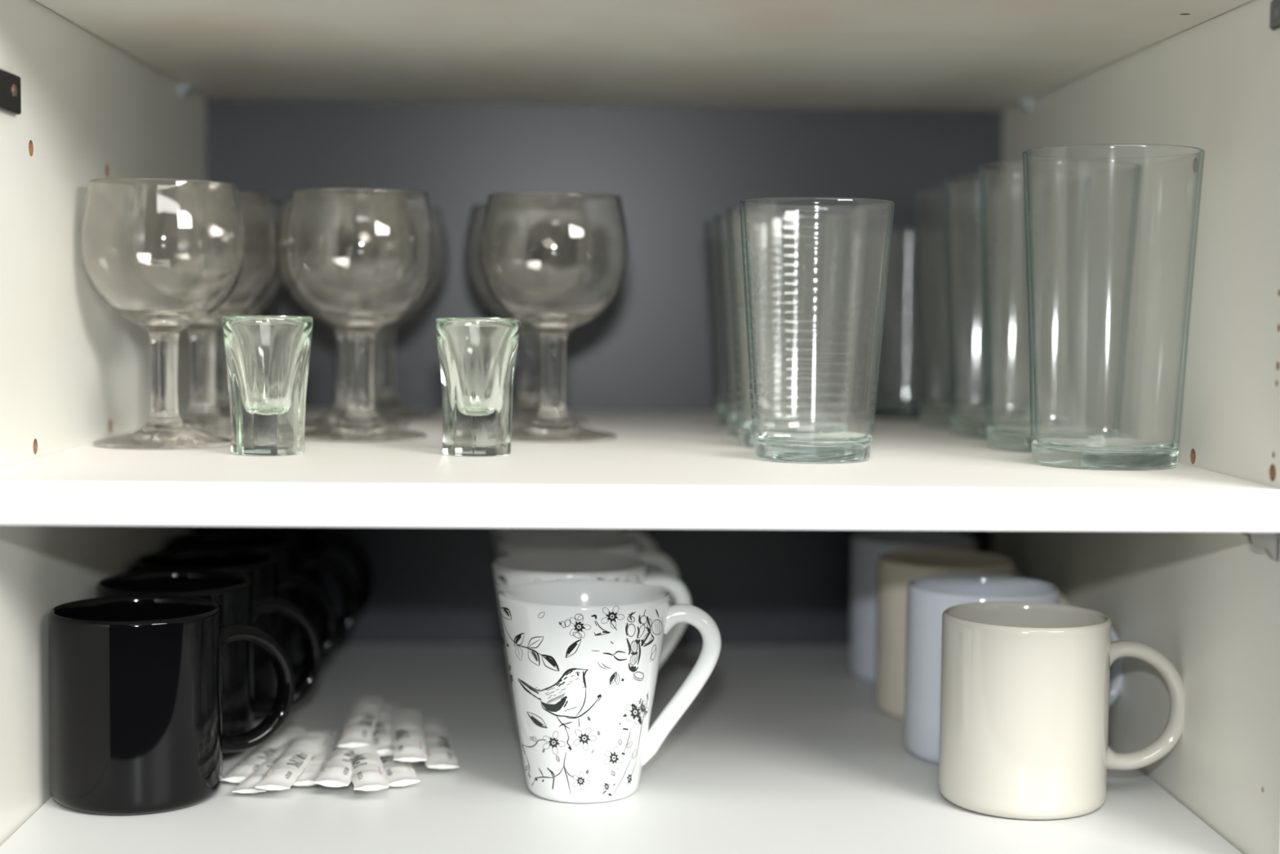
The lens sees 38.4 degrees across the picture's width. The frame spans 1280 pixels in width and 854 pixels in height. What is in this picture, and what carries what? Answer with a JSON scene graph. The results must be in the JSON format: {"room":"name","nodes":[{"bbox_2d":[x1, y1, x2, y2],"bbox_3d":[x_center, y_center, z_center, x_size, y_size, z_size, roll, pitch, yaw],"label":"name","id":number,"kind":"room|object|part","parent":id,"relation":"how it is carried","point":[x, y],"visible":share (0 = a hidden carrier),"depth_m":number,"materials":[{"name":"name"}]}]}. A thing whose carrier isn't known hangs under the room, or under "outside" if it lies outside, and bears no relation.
{"room":"kitchen cupboard","nodes":[
{"label":"kitchen cupboard","id":0,"kind":"room"},
{"bbox_2d":[0,0,206,845],"bbox_3d":[-0.304,-0.049,1.028,0.018,0.482,0.545,0,4,-2],"label":"panel","id":1,"kind":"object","parent":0,"point":[75,371],"depth_m":0.91,"materials":[{"name":"white laminate"}]},
{"bbox_2d":[0,68,21,114],"bbox_3d":[-0.283,-0.150,0.812,0.004,0.017,0.058,0,4,-2],"label":"hinge plate","id":2,"kind":"object","parent":1,"relation":"in","point":[10,83],"depth_m":0.82,"materials":[{"name":"black metal"}]},
{"bbox_2d":[177,84,194,97],"bbox_3d":[-0.297,-0.220,1.202,0.008,0.007,0.012,0,4,-2],"label":"support","id":3,"kind":"object","parent":1,"relation":"attached to","point":[183,87],"visible":1,"depth_m":1.20,"materials":[{"name":"grey plastic"}]},
{"bbox_3d":[-0.297,-0.222,1.202,0.008,0.003,0.012,0,4,-2],"label":"support plate","id":4,"kind":"part","parent":3,"relation":"part of","materials":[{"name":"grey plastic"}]},
{"bbox_2d":[0,408,1279,532],"bbox_3d":[-0.014,0.016,1.046,0.563,0.018,0.540,0,4,-2],"label":"shelf","id":5,"kind":"object","parent":1,"relation":"attached to","point":[661,469],"visible":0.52,"depth_m":0.79,"materials":[{"name":"laminate"}]},
{"bbox_2d":[80,177,245,448],"bbox_3d":[-0.250,-0.059,0.965,0.084,0.137,0.084,4,5,44],"label":"wine glass","id":6,"kind":"object","parent":5,"relation":"on","point":[163,255],"visible":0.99,"depth_m":0.93,"materials":[{"name":"clear glass"}]},
{"bbox_2d":[80,177,245,325],"bbox_3d":[-0.250,-0.091,0.963,0.084,0.074,0.084,0,4,-2],"label":"bowl","id":7,"kind":"object","parent":6,"relation":"on","point":[156,251],"depth_m":0.93,"materials":[{"name":"clear glass"}]},
{"bbox_3d":[-0.250,-0.029,0.967,0.024,0.050,0.024,0,4,-2],"label":"stem","id":8,"kind":"part","parent":6,"relation":"part of","materials":[{"name":"clear glass"}]},
{"bbox_2d":[181,191,276,435],"bbox_3d":[-0.251,-0.065,1.054,0.084,0.137,0.084,-1,4,-20],"label":"wine glass","id":9,"kind":"object","parent":5,"relation":"on","point":[203,415],"visible":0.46,"depth_m":1.04,"materials":[{"name":"clear glass"}]},
{"bbox_3d":[-0.251,-0.035,1.056,0.024,0.050,0.024,-1,4,-25],"label":"stem","id":10,"kind":"part","parent":9,"relation":"part of","materials":[{"name":"clear glass"}]},
{"bbox_2d":[194,191,276,323],"bbox_3d":[-0.251,-0.097,1.052,0.084,0.074,0.084,-1,4,-25],"label":"bowl","id":11,"kind":"object","parent":9,"relation":"on","point":[260,254],"depth_m":1.03,"materials":[{"name":"clear glass"}]},
{"bbox_2d":[179,200,284,419],"bbox_3d":[-0.259,-0.071,1.141,0.084,0.137,0.084,1,4,10],"label":"wine glass","id":12,"kind":"object","parent":5,"relation":"on","point":[277,285],"visible":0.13,"depth_m":1.13,"materials":[{"name":"clear glass"}]},
{"bbox_3d":[-0.260,-0.041,1.143,0.024,0.050,0.024,4,5,42],"label":"stem","id":13,"kind":"part","parent":12,"relation":"part of","materials":[{"name":"clear glass"}]},
{"bbox_2d":[241,200,284,315],"bbox_3d":[-0.259,-0.102,1.138,0.084,0.074,0.084,4,5,42],"label":"bowl","id":14,"kind":"object","parent":12,"relation":"on","point":[277,285],"depth_m":1.13,"materials":[{"name":"clear glass"}]},
{"bbox_2d":[222,315,312,455],"bbox_3d":[-0.186,-0.021,0.918,0.044,0.069,0.044,0,4,-8],"label":"shot glass","id":15,"kind":"object","parent":5,"relation":"on","point":[267,357],"visible":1,"depth_m":0.90,"materials":[{"name":"clear glass"}]},
{"bbox_2d":[278,198,408,429],"bbox_3d":[-0.177,-0.069,1.117,0.084,0.137,0.084,-2,5,-32],"label":"wine glass","id":16,"kind":"object","parent":5,"relation":"on","point":[337,413],"visible":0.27,"depth_m":1.11,"materials":[{"name":"clear glass"}]},
{"bbox_2d":[278,198,333,323],"bbox_3d":[-0.177,-0.100,1.115,0.084,0.074,0.084,0,4,-4],"label":"bowl","id":17,"kind":"object","parent":16,"relation":"on","point":[282,257],"depth_m":1.10,"materials":[{"name":"clear glass"}]},
{"bbox_3d":[-0.177,-0.038,1.119,0.024,0.050,0.024,0,4,-4],"label":"stem","id":18,"kind":"part","parent":16,"relation":"part of","materials":[{"name":"clear glass"}]},
{"bbox_2d":[284,187,436,441],"bbox_3d":[-0.156,-0.063,1.029,0.084,0.137,0.084,2,4,24],"label":"wine glass","id":19,"kind":"object","parent":5,"relation":"on","point":[362,260],"visible":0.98,"depth_m":1.00,"materials":[{"name":"clear glass"}]},
{"bbox_2d":[284,187,436,325],"bbox_3d":[-0.156,-0.094,1.027,0.084,0.074,0.084,2,4,19],"label":"bowl","id":20,"kind":"object","parent":19,"relation":"on","point":[354,256],"depth_m":0.99,"materials":[{"name":"clear glass"}]},
{"bbox_3d":[-0.156,-0.032,1.031,0.024,0.050,0.024,2,4,19],"label":"stem","id":21,"kind":"part","parent":19,"relation":"part of","materials":[{"name":"clear glass"}]},
{"bbox_2d":[373,208,448,420],"bbox_3d":[-0.169,-0.075,1.211,0.084,0.137,0.084,0,4,-3],"label":"wine glass","id":22,"kind":"object","parent":5,"relation":"on","point":[386,403],"visible":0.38,"depth_m":1.21,"materials":[{"name":"clear glass"}]},
{"bbox_3d":[-0.169,-0.044,1.213,0.024,0.050,0.024,-1,4,-27],"label":"stem","id":23,"kind":"part","parent":22,"relation":"part of","materials":[{"name":"clear glass"}]},
{"bbox_2d":[392,208,448,322],"bbox_3d":[-0.169,-0.106,1.209,0.084,0.074,0.084,-1,4,-27],"label":"bowl","id":24,"kind":"object","parent":22,"relation":"on","point":[436,285],"depth_m":1.20,"materials":[{"name":"clear glass"}]},
{"bbox_2d":[435,317,519,456],"bbox_3d":[-0.082,-0.021,0.928,0.042,0.069,0.042,-1,4,-20],"label":"shot glass","id":25,"kind":"object","parent":5,"relation":"on","point":[477,356],"visible":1,"depth_m":0.91,"materials":[{"name":"clear glass"}]},
{"bbox_2d":[464,204,586,426],"bbox_3d":[-0.070,-0.071,1.170,0.084,0.137,0.084,-3,5,-45],"label":"wine glass","id":26,"kind":"object","parent":5,"relation":"on","point":[526,408],"visible":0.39,"depth_m":1.16,"materials":[{"name":"clear glass"}]},
{"bbox_2d":[464,204,525,324],"bbox_3d":[-0.070,-0.102,1.168,0.084,0.074,0.084,2,4,17],"label":"bowl","id":27,"kind":"object","parent":26,"relation":"on","point":[474,275],"depth_m":1.15,"materials":[{"name":"clear glass"}]},
{"bbox_3d":[-0.070,-0.041,1.172,0.024,0.050,0.024,2,4,17],"label":"stem","id":28,"kind":"part","parent":26,"relation":"part of","materials":[{"name":"clear glass"}]},
{"bbox_2d":[480,191,628,441],"bbox_3d":[-0.049,-0.062,1.043,0.084,0.137,0.084,1,4,8],"label":"wine glass","id":29,"kind":"object","parent":5,"relation":"on","point":[553,262],"visible":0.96,"depth_m":1.01,"materials":[{"name":"clear glass"}]},
{"bbox_3d":[-0.049,-0.032,1.046,0.024,0.050,0.024,4,5,40],"label":"stem","id":30,"kind":"part","parent":29,"relation":"part of","materials":[{"name":"clear glass"}]},
{"bbox_2d":[480,191,628,327],"bbox_3d":[-0.049,-0.094,1.041,0.084,0.074,0.084,4,5,40],"label":"bowl","id":31,"kind":"object","parent":29,"relation":"on","point":[548,259],"depth_m":1.01,"materials":[{"name":"clear glass"}]},
{"bbox_2d":[703,219,826,427],"bbox_3d":[0.078,-0.064,1.159,0.077,0.129,0.077,2,4,21],"label":"tumbler","id":32,"kind":"object","parent":5,"relation":"on","point":[721,414],"visible":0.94,"depth_m":1.15,"materials":[{"name":"clear glass"}]},
{"bbox_2d":[714,213,846,437],"bbox_3d":[0.081,-0.059,1.078,0.077,0.129,0.077,2,4,19],"label":"tumbler","id":33,"kind":"object","parent":5,"relation":"on","point":[732,420],"visible":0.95,"depth_m":1.07,"materials":[{"name":"clear glass"}]},
{"bbox_2d":[725,205,868,448],"bbox_3d":[0.084,-0.053,0.998,0.077,0.129,0.077,-2,4,-30],"label":"tumbler","id":34,"kind":"object","parent":5,"relation":"on","point":[746,435],"visible":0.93,"depth_m":0.99,"materials":[{"name":"clear glass"}]},
{"bbox_2d":[739,196,894,463],"bbox_3d":[0.087,-0.048,0.919,0.077,0.129,0.077,2,4,19],"label":"tumbler","id":35,"kind":"object","parent":5,"relation":"on","point":[806,446],"visible":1,"depth_m":0.90,"materials":[{"name":"clear glass"}]},
{"bbox_2d":[853,229,965,419],"bbox_3d":[0.185,-0.071,1.272,0.077,0.129,0.077,0,4,-8],"label":"tumbler","id":36,"kind":"object","parent":5,"relation":"on","point":[891,408],"visible":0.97,"depth_m":1.25,"materials":[{"name":"clear glass"}]},
{"bbox_2d":[912,182,1048,427],"bbox_3d":[0.218,-0.078,1.189,0.086,0.154,0.086,0,4,-5],"label":"tumbler","id":37,"kind":"object","parent":5,"relation":"on","point":[940,416],"visible":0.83,"depth_m":1.18,"materials":[{"name":"clear glass"}]},
{"bbox_2d":[942,173,1090,439],"bbox_3d":[0.223,-0.071,1.097,0.086,0.154,0.086,-1,4,-20],"label":"tumbler","id":38,"kind":"object","parent":5,"relation":"on","point":[973,426],"visible":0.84,"depth_m":1.09,"materials":[{"name":"clear glass"}]},
{"bbox_2d":[977,160,1142,452],"bbox_3d":[0.226,-0.065,1.001,0.086,0.154,0.086,0,4,-12],"label":"tumbler","id":39,"kind":"object","parent":5,"relation":"on","point":[1011,437],"visible":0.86,"depth_m":0.99,"materials":[{"name":"clear glass"}]},
{"bbox_2d":[1022,143,1204,470],"bbox_3d":[0.231,-0.058,0.904,0.086,0.154,0.086,1,4,2],"label":"tumbler","id":40,"kind":"object","parent":5,"relation":"on","point":[1071,452],"visible":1,"depth_m":0.89,"materials":[{"name":"clear glass"}]},
{"bbox_2d":[35,0,1251,111],"bbox_3d":[-0.012,-0.218,1.030,0.560,0.018,0.540,0,4,-2],"label":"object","id":41,"kind":"object","parent":1,"relation":"attached to","point":[987,55],"visible":1,"depth_m":1.00,"materials":[{"name":"white laminate"}]},
{"bbox_2d":[206,97,1002,645],"bbox_3d":[-0.025,-0.065,1.315,0.564,0.482,0.006,0,4,-2],"label":"panel","id":42,"kind":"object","parent":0,"point":[672,170],"depth_m":1.31,"materials":[{"name":"grey paint"}]},
{"bbox_2d":[0,644,1242,853],"bbox_3d":[-0.016,0.185,1.056,0.562,0.018,0.544,0,4,-2],"label":"shelf","id":43,"kind":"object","parent":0,"point":[782,749],"depth_m":0.92,"materials":[{"name":"white laminate"}]},
{"bbox_2d":[48,595,294,815],"bbox_3d":[-0.231,0.135,0.921,0.125,0.094,0.082,-2,5,-36],"label":"mug","id":44,"kind":"object","parent":43,"relation":"on","point":[135,681],"visible":1,"depth_m":0.88,"materials":[{"name":"black ceramic"}]},
{"bbox_3d":[-0.201,0.133,0.944,0.049,0.066,0.018,-2,5,-36],"label":"handle","id":45,"kind":"part","parent":44,"relation":"part of","materials":[{"name":"black ceramic"}]},
{"bbox_2d":[95,569,321,760],"bbox_3d":[-0.234,0.129,1.008,0.125,0.094,0.082,-2,5,-33],"label":"mug","id":46,"kind":"object","parent":43,"relation":"on","point":[233,592],"visible":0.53,"depth_m":1.00,"materials":[{"name":"black ceramic"}]},
{"bbox_3d":[-0.202,0.128,1.029,0.049,0.066,0.018,-2,5,-33],"label":"handle","id":47,"kind":"part","parent":46,"relation":"part of","materials":[{"name":"black ceramic"}]},
{"bbox_2d":[135,548,336,722],"bbox_3d":[-0.238,0.123,1.098,0.125,0.094,0.082,-2,5,-38],"label":"mug","id":48,"kind":"object","parent":43,"relation":"on","point":[263,567],"visible":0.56,"depth_m":1.10,"materials":[{"name":"black ceramic"}]},
{"bbox_3d":[-0.208,0.121,1.122,0.049,0.066,0.018,-2,5,-38],"label":"handle","id":49,"kind":"part","parent":48,"relation":"part of","materials":[{"name":"black ceramic"}]},
{"bbox_2d":[231,740,291,793],"bbox_3d":[-0.191,0.176,0.961,0.018,0.007,0.108,1,4,2],"label":"stick","id":50,"kind":"object","parent":43,"relation":"on","point":[247,785],"visible":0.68,"depth_m":0.93,"materials":[{"name":"white paper"}]},
{"bbox_2d":[254,732,328,790],"bbox_3d":[-0.180,0.173,0.955,0.018,0.006,0.108,2,4,0],"label":"stick","id":51,"kind":"object","parent":50,"relation":"on","point":[284,772],"visible":1,"depth_m":0.94,"materials":[{"name":"white paper"}]},
{"bbox_2d":[168,530,357,683],"bbox_3d":[-0.240,0.117,1.184,0.125,0.094,0.082,-2,5,-33],"label":"mug","id":52,"kind":"object","parent":43,"relation":"on","point":[286,547],"visible":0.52,"depth_m":1.19,"materials":[{"name":"black ceramic"}]},
{"bbox_2d":[168,530,300,683],"bbox_3d":[-0.259,0.118,1.172,0.082,0.094,0.082,-2,5,-33],"label":"cup","id":53,"kind":"object","parent":52,"relation":"on","point":[286,547],"depth_m":1.17,"materials":[{"name":"black ceramic"}]},
{"bbox_3d":[-0.208,0.116,1.205,0.049,0.066,0.018,-2,5,-33],"label":"handle","id":54,"kind":"part","parent":52,"relation":"part of","materials":[{"name":"black ceramic"}]},
{"bbox_2d":[222,727,306,782],"bbox_3d":[-0.200,0.175,0.984,0.018,0.006,0.108,1,4,4],"label":"stick","id":55,"kind":"object","parent":43,"relation":"on","point":[237,775],"visible":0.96,"depth_m":0.97,"materials":[{"name":"white paper"}]},
{"bbox_2d":[199,525,373,661],"bbox_3d":[-0.242,0.111,1.274,0.125,0.094,0.082,-2,5,-35],"label":"mug","id":56,"kind":"object","parent":43,"relation":"on","point":[312,541],"visible":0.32,"depth_m":1.25,"materials":[{"name":"black ceramic"}]},
{"bbox_3d":[-0.211,0.110,1.296,0.049,0.066,0.018,-2,5,-35],"label":"handle","id":57,"kind":"part","parent":56,"relation":"part of","materials":[{"name":"black ceramic"}]},
{"bbox_2d":[292,730,339,786],"bbox_3d":[-0.172,0.175,0.978,0.018,0.006,0.108,0,4,-5],"label":"stick","id":58,"kind":"object","parent":43,"relation":"on","point":[311,771],"visible":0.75,"depth_m":0.96,"materials":[{"name":"white paper"}]},
{"bbox_2d":[313,745,355,786],"bbox_3d":[-0.153,0.172,0.962,0.018,0.007,0.108,1,4,-1],"label":"stick","id":59,"kind":"object","parent":43,"relation":"on","point":[336,771],"visible":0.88,"depth_m":0.93,"materials":[{"name":"white paper"}]},
{"bbox_2d":[337,696,384,748],"bbox_3d":[-0.154,0.163,1.018,0.018,0.007,0.108,0,4,-4],"label":"stick","id":60,"kind":"object","parent":59,"relation":"on","point":[359,727],"visible":1,"depth_m":1.01,"materials":[{"name":"white paper"}]},
{"bbox_2d":[351,739,388,791],"bbox_3d":[-0.143,0.172,0.952,0.018,0.007,0.108,0,4,-12],"label":"stick","id":61,"kind":"object","parent":59,"relation":"on","point":[368,773],"visible":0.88,"depth_m":0.93,"materials":[{"name":"white paper"}]},
{"bbox_2d":[380,755,420,786],"bbox_3d":[-0.134,0.176,0.978,0.018,0.006,0.108,0,4,-16],"label":"stick","id":62,"kind":"object","parent":43,"relation":"on","point":[398,773],"visible":0.54,"depth_m":0.94,"materials":[{"name":"white paper"}]},
{"bbox_2d":[371,703,399,755],"bbox_3d":[-0.142,0.167,1.021,0.018,0.007,0.108,-1,5,-8],"label":"stick","id":63,"kind":"object","parent":62,"relation":"on","point":[382,739],"visible":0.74,"depth_m":1.00,"materials":[{"name":"white paper"}]},
{"bbox_2d":[391,709,426,761],"bbox_3d":[-0.126,0.166,0.995,0.018,0.006,0.108,1,4,-8],"label":"stick","id":64,"kind":"object","parent":63,"relation":"on","point":[407,735],"visible":1,"depth_m":0.98,"materials":[{"name":"white paper"}]},
{"bbox_2d":[422,719,459,768],"bbox_3d":[-0.112,0.173,1.006,0.018,0.007,0.108,0,4,-10],"label":"stick","id":65,"kind":"object","parent":43,"relation":"on","point":[440,753],"visible":0.88,"depth_m":0.99,"materials":[{"name":"white paper"}]},
{"bbox_2d":[490,527,657,573],"bbox_3d":[-0.051,0.114,1.219,0.100,0.101,0.087,3,4,31],"label":"mug","id":66,"kind":"object","parent":43,"relation":"on","point":[645,542],"visible":0.09,"depth_m":1.21,"materials":[{"name":"white ceramic"}]},
{"bbox_2d":[490,527,621,559],"bbox_3d":[-0.056,0.113,1.222,0.087,0.101,0.087,0,4,-5],"label":"cup","id":67,"kind":"object","parent":66,"relation":"on","point":[497,533],"depth_m":1.19,"materials":[{"name":"white ceramic"}]},
{"bbox_3d":[-0.008,0.110,1.226,0.041,0.082,0.014,0,4,-5],"label":"handle","id":68,"kind":"part","parent":66,"relation":"part of","materials":[{"name":"white ceramic"}]},
{"bbox_2d":[496,531,679,605],"bbox_3d":[-0.039,0.120,1.124,0.101,0.101,0.087,3,5,34],"label":"mug","id":69,"kind":"object","parent":43,"relation":"on","point":[553,541],"visible":0.16,"depth_m":1.15,"materials":[{"name":"white ceramic"}]},
{"bbox_2d":[496,531,638,558],"bbox_3d":[-0.045,0.120,1.128,0.087,0.101,0.087,0,4,-2],"label":"cup","id":70,"kind":"object","parent":69,"relation":"on","point":[553,541],"depth_m":1.15,"materials":[{"name":"white ceramic"}]},
{"bbox_3d":[0.004,0.116,1.130,0.041,0.082,0.014,0,4,-2],"label":"handle","id":71,"kind":"part","parent":69,"relation":"part of","materials":[{"name":"white ceramic"}]},
{"bbox_2d":[491,551,691,736],"bbox_3d":[-0.034,0.126,1.031,0.100,0.101,0.087,3,5,32],"label":"mug","id":72,"kind":"object","parent":43,"relation":"on","point":[517,569],"visible":0.16,"depth_m":1.03,"materials":[{"name":"white ceramic"}]},
{"bbox_3d":[0.008,0.122,1.038,0.041,0.082,0.014,0,4,-4],"label":"handle","id":73,"kind":"part","parent":72,"relation":"part of","materials":[{"name":"white ceramic"}]},
{"bbox_2d":[497,579,721,803],"bbox_3d":[-0.023,0.134,0.923,0.100,0.101,0.087,4,5,37],"label":"mug","id":74,"kind":"object","parent":43,"relation":"on","point":[584,655],"visible":1,"depth_m":0.90,"materials":[{"name":"white ceramic"}]},
{"bbox_3d":[0.020,0.130,0.926,0.041,0.082,0.014,1,4,1],"label":"handle","id":75,"kind":"part","parent":74,"relation":"part of","materials":[{"name":"white ceramic"}]},
{"bbox_2d":[848,529,1026,683],"bbox_3d":[0.202,0.119,1.224,0.125,0.094,0.082,0,4,-7],"label":"mug","id":76,"kind":"object","parent":43,"relation":"on","point":[866,546],"visible":0.27,"depth_m":1.20,"materials":[{"name":"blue ceramic"}]},
{"bbox_3d":[0.240,0.119,1.229,0.049,0.066,0.018,0,4,-7],"label":"handle","id":77,"kind":"part","parent":76,"relation":"part of","materials":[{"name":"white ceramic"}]},
{"bbox_2d":[875,549,1070,719],"bbox_3d":[0.206,0.127,1.120,0.125,0.094,0.082,0,4,-8],"label":"mug","id":78,"kind":"object","parent":43,"relation":"on","point":[895,569],"visible":0.27,"depth_m":1.10,"materials":[{"name":"beige ceramic"}]},
{"bbox_3d":[0.244,0.126,1.125,0.049,0.066,0.018,0,4,-8],"label":"handle","id":79,"kind":"part","parent":78,"relation":"part of","materials":[{"name":"beige ceramic"}]},
{"bbox_2d":[903,573,1122,764],"bbox_3d":[0.209,0.134,1.016,0.125,0.094,0.082,0,4,-10],"label":"mug","id":80,"kind":"object","parent":43,"relation":"on","point":[927,597],"visible":0.3,"depth_m":0.99,"materials":[{"name":"blue ceramic"}]},
{"bbox_3d":[0.247,0.133,1.022,0.049,0.066,0.018,0,4,-10],"label":"handle","id":81,"kind":"part","parent":80,"relation":"part of","materials":[{"name":"white ceramic"}]},
{"bbox_2d":[938,600,1184,819],"bbox_3d":[0.213,0.140,0.919,0.125,0.094,0.082,0,4,-5],"label":"mug","id":82,"kind":"object","parent":43,"relation":"on","point":[1024,686],"visible":1,"depth_m":0.88,"materials":[{"name":"beige ceramic"}]},
{"bbox_3d":[0.251,0.140,0.923,0.049,0.066,0.018,0,4,-5],"label":"handle","id":83,"kind":"part","parent":82,"relation":"part of","materials":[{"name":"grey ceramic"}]},
{"bbox_2d":[992,0,1279,853],"bbox_3d":[0.277,-0.044,1.052,0.018,0.482,0.545,0,4,-2],"label":"panel","id":84,"kind":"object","parent":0,"point":[1209,602],"depth_m":0.94,"materials":[{"name":"white laminate"}]},
{"bbox_2d":[1016,98,1031,111],"bbox_3d":[0.258,-0.216,1.235,0.008,0.007,0.012,0,4,-2],"label":"support","id":85,"kind":"object","parent":84,"relation":"attached to","point":[1026,102],"visible":1,"depth_m":1.23,"materials":[{"name":"grey plastic"}]},
{"bbox_3d":[0.258,-0.218,1.234,0.008,0.003,0.012,0,4,-2],"label":"support plate","id":86,"kind":"part","parent":85,"relation":"part of","materials":[{"name":"grey plastic"}]},
{"bbox_2d":[1240,532,1279,561],"bbox_3d":[0.270,0.051,0.800,0.014,0.014,0.012,0,4,-2],"label":"support","id":87,"kind":"object","parent":84,"relation":"attached to","point":[1268,541],"visible":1,"depth_m":0.80,"materials":[{"name":"clear plastic"}]},
{"bbox_3d":[0.271,0.046,0.799,0.014,0.002,0.012,0,4,-2],"label":"support plate","id":88,"kind":"part","parent":87,"relation":"part of","materials":[{"name":"clear plastic"}]},
{"bbox_2d":[1269,0,1279,30],"bbox_3d":[0.278,-0.180,0.792,0.003,0.014,0.036,0,4,-2],"label":"hinge plate","id":89,"kind":"object","parent":84,"relation":"attached to","point":[1274,20],"visible":1,"depth_m":0.80,"materials":[{"name":"grey metal"}]}
]}

